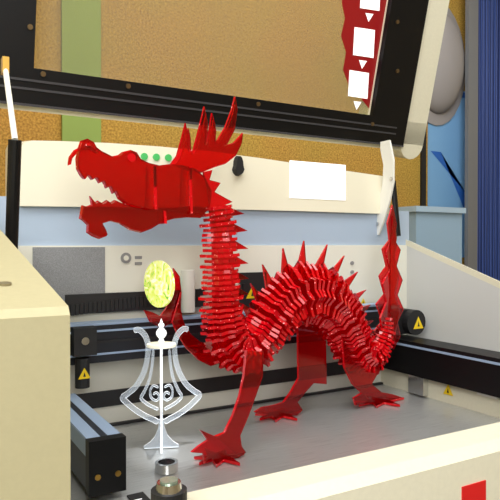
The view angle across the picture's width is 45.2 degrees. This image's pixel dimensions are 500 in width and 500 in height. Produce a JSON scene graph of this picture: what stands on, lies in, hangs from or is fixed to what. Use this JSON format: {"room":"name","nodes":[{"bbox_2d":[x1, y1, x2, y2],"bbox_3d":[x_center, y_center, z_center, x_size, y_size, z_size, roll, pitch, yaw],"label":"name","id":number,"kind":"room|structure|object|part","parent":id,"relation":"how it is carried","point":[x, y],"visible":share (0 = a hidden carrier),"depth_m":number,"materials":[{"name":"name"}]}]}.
{"room":"workshop","nodes":[
{"label":"workshop","id":0,"kind":"room"},
{"bbox_2d":[0,0,464,264],"bbox_3d":[-0.430,-0.172,2.113,4.200,2.600,0.100,0,1,-30],"label":"wall","id":1,"kind":"structure","parent":0,"point":[282,51],"depth_m":2.26,"materials":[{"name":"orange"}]},
{"bbox_2d":[61,0,100,142],"bbox_3d":[-0.554,-0.171,1.977,0.127,2.600,0.012,0,1,-30],"label":"trim","id":2,"kind":"structure","parent":1,"relation":"attached to","point":[80,19],"depth_m":1.97,"materials":[{"name":"green"}]},
{"bbox_2d":[420,131,425,205],"bbox_3d":[0.795,-0.646,2.752,0.028,1.365,0.010,0,1,-30],"label":"trim","id":3,"kind":"structure","parent":1,"relation":"attached to","point":[423,151],"depth_m":2.75,"materials":[{"name":"black plastic"}]},
{"bbox_2d":[427,8,464,125],"bbox_3d":[0.885,-0.871,2.747,0.397,0.586,0.100,0,1,-30],"label":"hat","id":4,"kind":"object","parent":1,"relation":"attached to","point":[449,82],"visible":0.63,"depth_m":2.73,"materials":[{"name":"grey fabric"}]},
{"bbox_2d":[428,91,464,256],"bbox_3d":[0.938,-0.363,2.840,0.266,0.800,0.006,0,1,-30],"label":"poster","id":5,"kind":"object","parent":1,"relation":"attached to","point":[446,142],"visible":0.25,"depth_m":2.84,"materials":[{"name":"blue paper"}]},
{"bbox_2d":[464,0,477,270],"bbox_3d":[1.035,-0.174,2.809,0.065,2.590,0.020,0,1,-30],"label":"trim","id":6,"kind":"structure","parent":1,"relation":"attached to","point":[471,6],"depth_m":2.79,"materials":[{"name":"grey"}]},
{"bbox_2d":[477,0,499,280],"bbox_3d":[1.228,-0.147,2.965,0.457,2.492,0.082,0,1,-30],"label":"curtain","id":7,"kind":"object","parent":1,"relation":"hanging from","point":[488,241],"visible":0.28,"depth_m":2.89,"materials":[{"name":"blue fabric"}]},
{"bbox_3d":[0.495,1.170,0.525,4.200,0.050,3.800,0,1,-30],"label":"floor","id":8,"kind":"structure","parent":0,"visible":0},
{"bbox_2d":[0,0,499,499],"bbox_3d":[-0.101,0.140,0.790,1.484,2.004,0.767,0,1,-30],"label":"cutter","id":9,"kind":"object","parent":8,"relation":"on","point":[72,301],"visible":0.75,"depth_m":1.00,"materials":[{"name":"metal"}]},
{"bbox_3d":[-0.225,0.252,0.803,0.044,0.064,0.242,0,1,-30],"label":"rail","id":10,"kind":"part","parent":9,"relation":"part of","materials":[{"name":"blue metal"}]},
{"bbox_3d":[-0.150,0.083,1.029,0.326,0.041,0.010,0,1,-30],"label":"cable chain","id":11,"kind":"part","parent":9,"relation":"part of","materials":[{"name":"black plastic"}]},
{"bbox_2d":[120,319,201,453],"bbox_3d":[-0.129,0.195,0.876,0.086,0.189,0.086,0,1,37],"label":"ornament","id":12,"kind":"object","parent":9,"relation":"on","point":[161,332],"visible":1,"depth_m":0.87,"materials":[{"name":"white"}]},
{"bbox_2d":[155,458,177,474],"bbox_3d":[-0.110,0.285,0.790,0.030,0.012,0.030,0,1,-30],"label":"metal ring","id":13,"kind":"object","parent":9,"relation":"on","point":[163,466],"visible":1,"depth_m":0.78,"materials":[{"name":"silver metal"}]},
{"bbox_2d":[151,476,186,499],"bbox_3d":[-0.053,0.161,0.391,0.024,0.022,0.024,0,1,-30],"label":"holder","id":14,"kind":"object","parent":9,"relation":"on","point":[167,487],"visible":1,"depth_m":0.39,"materials":[{"name":"black metal"}]},
{"bbox_3d":[-0.035,0.150,1.116,0.887,0.317,0.038,0,1,-30],"label":"panel","id":15,"kind":"part","parent":9,"relation":"part of","materials":[{"name":"white paint"}]},
{"bbox_3d":[-0.011,-0.533,1.069,0.906,0.606,0.162,0,1,-30],"label":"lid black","id":16,"kind":"part","parent":9,"relation":"part of","materials":[{"name":"black"}]},
{"bbox_2d":[68,97,403,467],"bbox_3d":[0.042,0.024,0.972,0.679,0.529,0.205,0,1,-36],"label":"sculpture","id":17,"kind":"object","parent":9,"relation":"on","point":[315,303],"visible":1,"depth_m":0.93,"materials":[{"name":"red plastic"}]},
{"bbox_3d":[0.097,0.296,0.845,0.760,0.014,0.568,0,1,-30],"label":"bed plate","id":18,"kind":"part","parent":9,"relation":"part of","materials":[{"name":"metal"}]},
{"bbox_3d":[0.287,-0.129,1.271,0.021,0.201,0.078,0,1,-30],"label":"stay arm","id":19,"kind":"part","parent":9,"relation":"part of","materials":[{"name":"white plastic"}]},
{"bbox_3d":[0.447,0.140,1.107,0.110,0.336,0.766,0,1,-30],"label":"panel","id":20,"kind":"part","parent":9,"relation":"part of","materials":[{"name":"beige paint"}]},
{"bbox_3d":[0.428,0.234,1.044,0.057,0.103,0.564,0,1,-30],"label":"rail","id":21,"kind":"part","parent":9,"relation":"part of","materials":[{"name":"black metal"}]},
{"bbox_2d":[389,206,465,263],"bbox_3d":[0.627,0.484,2.297,0.255,1.282,0.270,0,1,-30],"label":"storage box","id":22,"kind":"object","parent":8,"relation":"on","point":[438,230],"visible":0.18,"depth_m":2.18,"materials":[{"name":"blue plastic"}]}
]}

